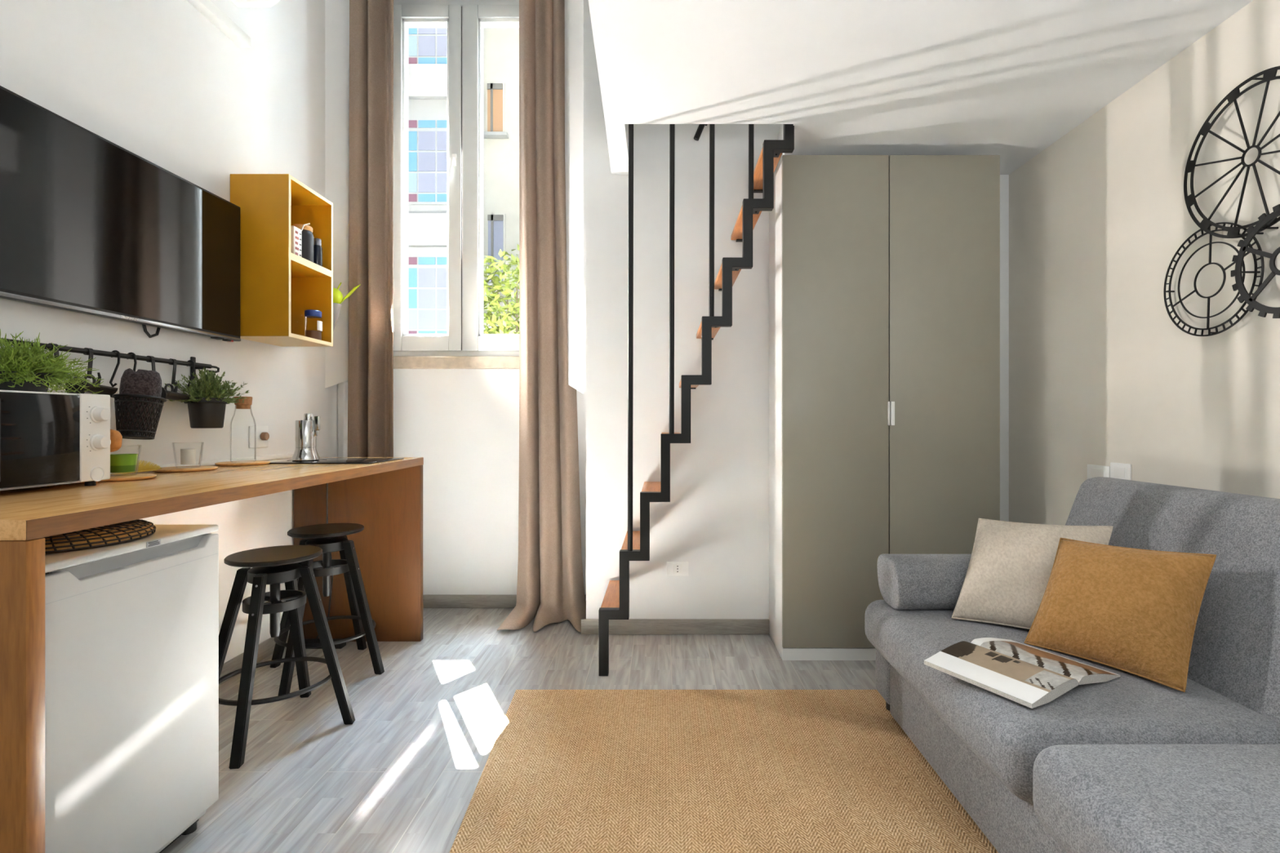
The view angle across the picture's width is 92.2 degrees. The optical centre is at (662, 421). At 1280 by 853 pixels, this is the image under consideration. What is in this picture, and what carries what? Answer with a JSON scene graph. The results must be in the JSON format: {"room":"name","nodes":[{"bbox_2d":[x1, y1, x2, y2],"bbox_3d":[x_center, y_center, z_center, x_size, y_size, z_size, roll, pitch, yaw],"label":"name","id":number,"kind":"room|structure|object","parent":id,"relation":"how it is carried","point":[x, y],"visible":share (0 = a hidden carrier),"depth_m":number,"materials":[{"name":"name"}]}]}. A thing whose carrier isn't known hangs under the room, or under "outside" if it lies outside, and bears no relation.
{"room":"studio apartment","nodes":[
{"label":"studio apartment","id":0,"kind":"room"},
{"bbox_2d":[119,368,161,432],"bbox_3d":[-1.756,-0.070,2.069,0.113,0.215,0.117,0,0,0],"label":"towel","id":1,"kind":"object","parent":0,"point":[143,382],"visible":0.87,"depth_m":2.03,"materials":[{"name":"fabric"}]},
{"bbox_2d":[0,0,347,663],"bbox_3d":[-1.967,-1.020,0.400,0.200,4.250,7.200,0,0,0],"label":"wall","id":2,"kind":"structure","parent":0,"point":[158,81],"depth_m":2.49,"materials":[{"name":"white paint"}]},
{"bbox_2d":[1,337,219,382],"bbox_3d":[-1.840,-0.204,1.987,0.053,0.105,1.073,0,0,0],"label":"rail","id":3,"kind":"object","parent":2,"relation":"attached to","point":[79,350],"visible":0.73,"depth_m":2.09,"materials":[{"name":"black metal"}]},
{"bbox_2d":[48,342,59,359],"bbox_3d":[-1.820,-0.203,1.837,0.027,0.062,0.016,0,0,0],"label":"hook","id":4,"kind":"object","parent":3,"relation":"hanging from","point":[56,353],"visible":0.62,"depth_m":1.83,"materials":[{"name":"black paint"}]},
{"bbox_2d":[83,347,93,378],"bbox_3d":[-1.820,-0.185,1.944,0.027,0.098,0.026,0,0,0],"label":"hook","id":5,"kind":"object","parent":3,"relation":"hanging from","point":[91,353],"visible":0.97,"depth_m":1.94,"materials":[{"name":"black paint"}]},
{"bbox_2d":[65,372,118,395],"bbox_3d":[-1.814,-0.116,1.934,0.102,0.080,0.113,0,0,0],"label":"utensil holder","id":6,"kind":"object","parent":5,"relation":"hanging from","point":[107,390],"visible":0.64,"depth_m":1.92,"materials":[{"name":"black plastic"}]},
{"bbox_2d":[109,350,120,386],"bbox_3d":[-1.805,-0.175,2.026,0.026,0.126,0.076,0,0,-39],"label":"hook","id":7,"kind":"object","parent":3,"relation":"hanging from","point":[114,351],"visible":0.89,"depth_m":2.02,"materials":[{"name":"black paint"}]},
{"bbox_2d":[127,351,137,371],"bbox_3d":[-1.807,-0.187,2.099,0.064,0.101,0.019,0,0,28],"label":"hook","id":8,"kind":"object","parent":3,"relation":"hanging from","point":[131,353],"visible":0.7,"depth_m":2.10,"materials":[{"name":"black paint"}]},
{"bbox_2d":[110,393,166,439],"bbox_3d":[-1.769,-0.025,2.062,0.166,0.174,0.150,0,0,0],"label":"hanging basket","id":9,"kind":"object","parent":8,"relation":"hanging from","point":[128,434],"visible":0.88,"depth_m":2.02,"materials":[{"name":"black plastic"}]},
{"bbox_2d":[146,355,155,370],"bbox_3d":[-1.820,-0.200,2.186,0.027,0.067,0.016,0,0,0],"label":"hook","id":10,"kind":"object","parent":3,"relation":"hanging from","point":[152,361],"visible":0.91,"depth_m":2.18,"materials":[{"name":"black paint"}]},
{"bbox_2d":[169,358,177,384],"bbox_3d":[-1.820,-0.185,2.278,0.027,0.098,0.029,0,0,0],"label":"hook","id":11,"kind":"object","parent":3,"relation":"hanging from","point":[175,361],"visible":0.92,"depth_m":2.28,"materials":[{"name":"black paint"}]},
{"bbox_2d":[160,382,191,401],"bbox_3d":[-1.814,-0.106,2.242,0.102,0.080,0.113,0,0,0],"label":"utensil holder","id":12,"kind":"object","parent":11,"relation":"hanging from","point":[172,394],"visible":0.71,"depth_m":2.23,"materials":[{"name":"black plastic"}]},
{"bbox_2d":[186,360,195,391],"bbox_3d":[-1.805,-0.175,2.351,0.026,0.126,0.076,0,0,-39],"label":"hook","id":13,"kind":"object","parent":3,"relation":"hanging from","point":[193,362],"visible":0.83,"depth_m":2.36,"materials":[{"name":"black paint"}]},
{"bbox_2d":[164,367,248,428],"bbox_3d":[-1.744,-0.091,2.371,0.239,0.231,0.283,0,0,0],"label":"potted plant","id":14,"kind":"object","parent":13,"relation":"hanging from","point":[206,411],"visible":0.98,"depth_m":2.34,"materials":[{"name":"green plant"}]},
{"bbox_2d":[0,85,240,342],"bbox_3d":[-1.832,-0.626,2.140,0.068,0.580,0.971,0,0,0],"label":"television","id":15,"kind":"object","parent":2,"relation":"attached to","point":[89,224],"visible":1,"depth_m":1.98,"materials":[{"name":"black plastic"}]},
{"bbox_2d":[142,324,159,337],"bbox_3d":[-1.858,-0.334,2.235,0.016,0.064,0.080,0,0,0],"label":"cable","id":16,"kind":"object","parent":15,"relation":"hanging from","point":[144,328],"visible":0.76,"depth_m":2.22,"materials":[{"name":"black plastic"}]},
{"bbox_2d":[110,453,293,474],"bbox_3d":[-1.863,0.170,2.135,0.008,0.021,1.970,0,0,0],"label":"trim","id":17,"kind":"structure","parent":2,"relation":"attached to","point":[205,463],"depth_m":2.65,"materials":[{"name":"white paint"}]},
{"bbox_2d":[186,0,250,47],"bbox_3d":[-1.843,-1.673,2.257,0.048,0.045,0.915,0,0,0],"label":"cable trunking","id":18,"kind":"object","parent":2,"relation":"attached to","point":[207,8],"visible":1,"depth_m":2.55,"materials":[{"name":"white paint"}]},
{"bbox_2d":[218,635,288,685],"bbox_3d":[-1.861,1.066,0.025,0.012,0.078,6.050,0,0,0],"label":"baseboard","id":19,"kind":"structure","parent":2,"relation":"attached to","point":[266,648],"depth_m":2.72,"materials":[{"name":"wood"}]},
{"bbox_2d":[231,0,280,7],"bbox_3d":[-1.764,-1.958,2.300,0.207,0.294,0.800,0,0,0],"label":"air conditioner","id":20,"kind":"object","parent":2,"relation":"attached to","point":[239,3],"visible":1,"depth_m":2.67,"materials":[{"name":"white paint"}]},
{"bbox_2d":[248,426,269,448],"bbox_3d":[-1.852,0.070,2.835,0.030,0.100,0.130,0,0,0],"label":"wall socket","id":21,"kind":"object","parent":2,"relation":"attached to","point":[259,436],"visible":1,"depth_m":2.83,"materials":[{"name":"white paint"}]},
{"bbox_2d":[230,173,333,274],"bbox_3d":[-1.738,-0.893,2.828,0.253,0.350,0.356,0,0,0],"label":"wall shelf","id":22,"kind":"object","parent":2,"relation":"attached to","point":[269,204],"visible":0.82,"depth_m":2.65,"materials":[{"name":"yellow paint"}]},
{"bbox_2d":[290,225,302,257],"bbox_3d":[-1.690,-0.805,2.773,0.091,0.142,0.063,0,0,0],"label":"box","id":23,"kind":"object","parent":22,"relation":"on","point":[295,233],"visible":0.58,"depth_m":2.76,"materials":[{"name":"white cardboard"}]},
{"bbox_2d":[295,231,301,256],"bbox_3d":[-1.645,-0.802,2.775,0.002,0.107,0.045,0,0,0],"label":"print","id":24,"kind":"object","parent":23,"relation":"attached to","point":[298,233],"depth_m":2.78},
{"bbox_2d":[293,222,314,262],"bbox_3d":[-1.672,-0.824,2.856,0.098,0.181,0.098,0,0,0],"label":"storage jar","id":25,"kind":"object","parent":22,"relation":"on","point":[308,239],"visible":0.49,"depth_m":2.83,"materials":[{"name":"grey"}]},
{"bbox_2d":[313,238,322,266],"bbox_3d":[-1.660,-0.805,2.953,0.046,0.142,0.046,0,0,0],"label":"bottle","id":26,"kind":"object","parent":22,"relation":"on","point":[317,249],"visible":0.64,"depth_m":2.94,"materials":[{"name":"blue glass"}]},
{"bbox_2d":[240,254,333,346],"bbox_3d":[-1.738,-0.542,2.828,0.253,0.351,0.356,0,0,0],"label":"wall shelf","id":27,"kind":"object","parent":2,"relation":"attached to","point":[277,291],"visible":0.88,"depth_m":2.65,"materials":[{"name":"yellow paint"}]},
{"bbox_2d":[304,309,322,340],"bbox_3d":[-1.660,-0.455,2.920,0.075,0.142,0.074,0,0,0],"label":"jar","id":28,"kind":"object","parent":27,"relation":"on","point":[312,313],"visible":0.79,"depth_m":2.90,"materials":[{"name":"clear glass"}]},
{"bbox_2d":[333,282,360,332],"bbox_3d":[-1.749,-0.598,3.270,0.236,0.286,0.104,0,0,0],"label":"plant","id":29,"kind":"object","parent":2,"relation":"attached to","point":[338,299],"visible":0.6,"depth_m":3.26,"materials":[{"name":"green plant"}]},
{"bbox_2d":[324,0,586,595],"bbox_3d":[-1.133,-1.020,3.606,1.467,4.250,0.788,0,0,0],"label":"wall","id":30,"kind":"structure","parent":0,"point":[464,424],"depth_m":3.65,"materials":[{"name":"white paint"}]},
{"bbox_2d":[393,0,519,355],"bbox_3d":[-1.190,-1.435,3.677,0.940,2.160,0.147,0,0,0],"label":"window","id":31,"kind":"structure","parent":30,"relation":"attached to","point":[464,20],"depth_m":3.65,"materials":[{"name":"grey wood"}]},
{"bbox_2d":[422,595,586,608],"bbox_3d":[-1.109,1.066,3.644,1.415,0.078,0.012,0,0,0],"label":"baseboard","id":32,"kind":"structure","parent":30,"relation":"attached to","point":[428,601],"depth_m":3.64,"materials":[{"name":"grey tile"}]},
{"bbox_2d":[161,608,876,852],"bbox_3d":[-0.034,1.155,0.350,4.067,0.100,7.300,0,0,0],"label":"floor","id":33,"kind":"structure","parent":0,"point":[403,777],"depth_m":2.31,"materials":[{"name":"grey wood"}]},
{"bbox_2d":[44,524,218,852],"bbox_3d":[-1.488,0.694,1.446,0.535,0.822,0.496,0,0,0],"label":"refrigerator","id":34,"kind":"object","parent":33,"relation":"on","point":[131,628],"visible":0.7,"depth_m":1.41,"materials":[{"name":"white metal"}]},
{"bbox_2d":[43,519,155,553],"bbox_3d":[-1.420,0.262,1.440,0.361,0.040,0.361,0,0,0],"label":"placemat","id":35,"kind":"object","parent":34,"relation":"on","point":[126,531],"visible":0.35,"depth_m":1.39,"materials":[{"name":"brown wicker"}]},
{"bbox_2d":[0,457,423,852],"bbox_3d":[-1.516,0.643,2.127,0.694,0.924,1.995,0,0,0],"label":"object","id":36,"kind":"structure","parent":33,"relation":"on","point":[384,498],"depth_m":1.62,"materials":[{"name":"brown wood"}]},
{"bbox_2d":[0,390,111,490],"bbox_3d":[-1.700,0.052,1.548,0.270,0.258,0.447,0,0,0],"label":"microwave","id":37,"kind":"object","parent":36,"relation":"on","point":[47,438],"visible":1,"depth_m":1.60,"materials":[{"name":"white plastic"}]},
{"bbox_2d":[0,328,103,394],"bbox_3d":[-1.740,-0.161,1.654,0.352,0.165,0.371,0,0,-4],"label":"potted plant","id":38,"kind":"object","parent":37,"relation":"on","point":[22,368],"visible":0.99,"depth_m":1.64,"materials":[{"name":"green plant"}]},
{"bbox_2d":[68,429,122,484],"bbox_3d":[-1.717,0.060,1.797,0.266,0.241,0.023,0,0,0],"label":"chopping board","id":39,"kind":"object","parent":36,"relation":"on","point":[116,437],"visible":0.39,"depth_m":1.79,"materials":[{"name":"orange wood"}]},
{"bbox_2d":[97,473,156,482],"bbox_3d":[-1.700,0.175,1.915,0.192,0.012,0.192,0,0,0],"label":"serving board","id":40,"kind":"object","parent":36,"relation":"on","point":[123,477],"visible":0.62,"depth_m":1.90,"materials":[{"name":"brown wood"}]},
{"bbox_2d":[110,453,138,472],"bbox_3d":[-1.700,0.122,1.935,0.092,0.094,0.092,0,0,0],"label":"glass","id":41,"kind":"object","parent":40,"relation":"on","point":[119,463],"visible":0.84,"depth_m":1.91,"materials":[{"name":"green glass"}]},
{"bbox_2d":[111,460,161,474],"bbox_3d":[-1.804,0.156,2.095,0.051,0.048,0.211,0,0,10],"label":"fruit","id":42,"kind":"object","parent":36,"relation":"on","point":[140,468],"visible":0.62,"depth_m":2.12,"materials":[{"name":"yellow food"}]},
{"bbox_2d":[154,466,217,472],"bbox_3d":[-1.757,0.175,2.265,0.192,0.012,0.192,0,0,0],"label":"serving board","id":43,"kind":"object","parent":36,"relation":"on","point":[178,468],"visible":0.84,"depth_m":2.22,"materials":[{"name":"brown wood"}]},
{"bbox_2d":[180,448,195,464],"bbox_3d":[-1.752,0.123,2.270,0.094,0.092,0.094,0,0,0],"label":"candle","id":44,"kind":"object","parent":43,"relation":"on","point":[188,455],"visible":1,"depth_m":2.25,"materials":[{"name":"wax"}]},
{"bbox_2d":[0,457,422,540],"bbox_3d":[-1.516,0.200,2.127,0.693,0.038,1.995,0,0,0],"label":"countertop","id":45,"kind":"structure","parent":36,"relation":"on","point":[17,506],"depth_m":1.62,"materials":[{"name":"brown wood"}]},
{"bbox_2d":[214,460,270,466],"bbox_3d":[-1.757,0.175,2.575,0.192,0.012,0.192,0,0,0],"label":"serving board","id":46,"kind":"object","parent":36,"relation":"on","point":[246,463],"visible":1,"depth_m":2.53,"materials":[{"name":"brown wood"}]},
{"bbox_2d":[234,396,252,408],"bbox_3d":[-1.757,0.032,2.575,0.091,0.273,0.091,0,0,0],"label":"stopper","id":47,"kind":"object","parent":46,"relation":"on","point":[247,402],"visible":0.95,"depth_m":2.55,"materials":[{"name":"brown wood"}]},
{"bbox_2d":[315,483,333,639],"bbox_3d":[-1.671,0.643,3.041,0.076,0.847,0.019,0,0,-27],"label":"cable","id":48,"kind":"object","parent":36,"relation":"hanging from","point":[331,582],"visible":0.38,"depth_m":3.05,"materials":[{"name":"black plastic"}]},
{"bbox_2d":[267,457,404,464],"bbox_3d":[-1.508,0.178,2.795,0.515,0.006,0.350,0,0,0],"label":"cooktop","id":49,"kind":"object","parent":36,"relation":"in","point":[322,460],"visible":0.82,"depth_m":2.69,"materials":[{"name":"black glass"}]},
{"bbox_2d":[291,413,319,461],"bbox_3d":[-1.596,0.070,2.755,0.116,0.211,0.108,0,0,0],"label":"moka pot","id":50,"kind":"object","parent":49,"relation":"on","point":[306,430],"visible":1,"depth_m":2.72,"materials":[{"name":"silver metal"}]},
{"bbox_2d":[218,545,355,768],"bbox_3d":[-1.400,0.790,2.220,0.399,0.630,0.399,0,0,37],"label":"bar stool","id":51,"kind":"object","parent":33,"relation":"on","point":[274,566],"visible":0.96,"depth_m":2.19,"materials":[{"name":"black wood"}]},
{"bbox_2d":[304,639,346,648],"bbox_3d":[-1.680,1.087,3.010,0.240,0.035,0.050,0,0,0],"label":"power strip","id":52,"kind":"object","parent":33,"relation":"on","point":[306,641],"visible":0.25,"depth_m":2.99,"materials":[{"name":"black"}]},
{"bbox_2d":[270,523,384,695],"bbox_3d":[-1.495,0.790,2.735,0.399,0.630,0.399,0,0,-37],"label":"bar stool","id":53,"kind":"object","parent":33,"relation":"on","point":[330,537],"visible":0.76,"depth_m":2.70,"materials":[{"name":"black paint"}]},
{"bbox_2d":[598,124,794,675],"bbox_3d":[0.146,-0.570,2.934,0.849,3.350,0.533,0,0,0],"label":"staircase","id":54,"kind":"structure","parent":33,"relation":"on","point":[636,544],"depth_m":2.67,"materials":[{"name":"black metal"}]},
{"bbox_2d":[449,689,998,852],"bbox_3d":[0.350,1.099,1.306,1.900,0.011,2.412,0,0,0],"label":"rug","id":55,"kind":"object","parent":33,"relation":"on","point":[565,771],"visible":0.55,"depth_m":1.89,"materials":[{"name":"carpet"}]},
{"bbox_2d":[864,476,1279,852],"bbox_3d":[1.265,0.652,1.337,1.000,0.884,2.175,0,0,0],"label":"sofa","id":56,"kind":"object","parent":55,"relation":"on","point":[1129,762],"visible":0.7,"depth_m":1.51,"materials":[{"name":"grey fabric"}]},
{"bbox_2d":[924,637,1120,708],"bbox_3d":[0.963,0.653,1.659,0.387,0.037,0.298,0,0,-28],"label":"magazine","id":57,"kind":"object","parent":56,"relation":"on","point":[1030,677],"visible":1,"depth_m":1.60,"materials":[{"name":"white paper"}]},
{"bbox_2d":[951,518,1113,629],"bbox_3d":[1.221,0.504,2.044,0.429,0.333,0.235,0,0,41],"label":"cushion","id":58,"kind":"object","parent":56,"relation":"on","point":[1011,565],"visible":0.67,"depth_m":2.03,"materials":[{"name":"beige fabric"}]},
{"bbox_2d":[864,600,1279,804],"bbox_3d":[1.104,0.765,1.871,0.671,0.189,1.067,0,0,0],"label":"seat cushion","id":59,"kind":"object","parent":56,"relation":"on","point":[1007,735],"depth_m":1.48,"materials":[{"name":"grey fabric"}]},
{"bbox_2d":[1023,537,1216,692],"bbox_3d":[1.270,0.508,1.732,0.208,0.325,0.396,0,0,-28],"label":"cushion","id":60,"kind":"object","parent":56,"relation":"on","point":[1135,611],"visible":1,"depth_m":1.66,"materials":[{"name":"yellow fabric"}]},
{"bbox_2d":[1032,744,1279,852],"bbox_3d":[1.103,0.758,0.789,0.674,0.203,1.078,0,0,0],"label":"seat cushion","id":61,"kind":"object","parent":56,"relation":"on","point":[1091,798],"depth_m":1.13,"materials":[{"name":"grey fabric"}]},
{"bbox_2d":[768,155,999,660],"bbox_3d":[1.055,-0.064,3.010,1.004,2.338,0.377,0,0,0],"label":"wardrobe","id":62,"kind":"object","parent":33,"relation":"on","point":[884,270],"visible":0.77,"depth_m":2.84,"materials":[{"name":"grey wood"}]},
{"bbox_2d":[586,0,1008,619],"bbox_3d":[0.700,-1.020,3.600,2.200,4.250,0.800,0,0,0],"label":"wall","id":63,"kind":"structure","parent":0,"point":[715,520],"depth_m":3.20,"materials":[{"name":"white paint"}]},
{"bbox_2d":[581,619,768,634],"bbox_3d":[0.064,1.066,3.194,0.977,0.078,0.012,0,0,0],"label":"baseboard","id":64,"kind":"structure","parent":63,"relation":"attached to","point":[588,626],"depth_m":3.19,"materials":[{"name":"grey tile"}]},
{"bbox_2d":[666,561,688,575],"bbox_3d":[0.076,0.765,3.195,0.113,0.074,0.010,0,0,0],"label":"wall socket","id":65,"kind":"object","parent":63,"relation":"attached to","point":[673,568],"visible":1,"depth_m":3.19,"materials":[{"name":"white paint"}]},
{"bbox_2d":[588,0,1253,174],"bbox_3d":[0.766,-1.390,0.100,2.068,0.210,6.200,0,0,0],"label":"ceiling","id":66,"kind":"structure","parent":0,"point":[1008,79],"depth_m":2.21,"materials":[{"name":"paint"}]},
{"bbox_2d":[1008,0,1279,525],"bbox_3d":[1.900,-1.020,0.400,0.200,4.250,7.200,0,0,0],"label":"wall","id":67,"kind":"structure","parent":0,"point":[1101,373],"depth_m":2.29,"materials":[{"name":"beige paint"}]},
{"bbox_2d":[1087,464,1110,479],"bbox_3d":[1.795,0.215,2.535,0.010,0.070,0.130,0,0,0],"label":"wall socket","id":68,"kind":"object","parent":67,"relation":"attached to","point":[1093,471],"visible":0.69,"depth_m":2.53,"materials":[{"name":"white paint"}]},
{"bbox_2d":[1110,462,1131,479],"bbox_3d":[1.795,0.200,2.413,0.010,0.074,0.105,0,0,0],"label":"wall socket","id":69,"kind":"object","parent":67,"relation":"attached to","point":[1117,470],"visible":0.78,"depth_m":2.40,"materials":[{"name":"white paint"}]},
{"bbox_2d":[1163,66,1279,336],"bbox_3d":[1.766,-0.656,1.865,0.068,0.756,0.621,0,0,0],"label":"wall sculpture","id":70,"kind":"object","parent":67,"relation":"attached to","point":[1266,220],"visible":1,"depth_m":1.88,"materials":[{"name":"black paint"}]},
{"bbox_3d":[-0.034,-3.220,0.400,4.067,0.150,7.200,0,0,0],"label":"ceiling","id":71,"kind":"structure","parent":0,"visible":0},
{"bbox_2d":[347,0,393,457],"bbox_3d":[-1.645,-1.025,3.462,0.302,4.240,0.119,0,0,0],"label":"curtain","id":72,"kind":"object","parent":71,"relation":"hanging from","point":[371,188],"visible":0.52,"depth_m":3.44,"materials":[{"name":"beige fabric"}]},
{"bbox_2d":[497,0,586,632],"bbox_3d":[-0.625,-1.022,3.349,0.502,4.247,0.335,0,0,0],"label":"curtain","id":73,"kind":"object","parent":71,"relation":"hanging from","point":[550,588],"visible":0.97,"depth_m":3.38,"materials":[{"name":"beige fabric"}]},
{"label":"outside","id":74,"kind":"structure","parent":0,"visible":0},
{"bbox_3d":[-1.500,1.380,9.000,15.000,0.150,10.000,0,0,0],"label":"ground","id":75,"kind":"structure","parent":74,"visible":0},
{"bbox_2d":[408,27,447,333],"bbox_3d":[-6.715,-4.545,9.550,7.570,11.700,0.300,0,0,0],"label":"apartment building","id":76,"kind":"structure","parent":75,"relation":"on","point":[427,46],"depth_m":9.47,"materials":[{"name":"paint"}]},
{"bbox_2d":[483,27,519,333],"bbox_3d":[0.450,-5.545,11.525,8.100,13.700,1.350,0,0,0],"label":"apartment building","id":77,"kind":"structure","parent":75,"relation":"on","point":[500,45],"depth_m":11.00,"materials":[{"name":"beige paint"}]},
{"bbox_2d":[483,244,519,333],"bbox_3d":[-1.990,-0.506,7.992,1.373,3.628,1.407,0,0,0],"label":"shrub","id":78,"kind":"object","parent":75,"relation":"on","point":[492,320],"visible":0.34,"depth_m":7.72,"materials":[{"name":"green plant"}]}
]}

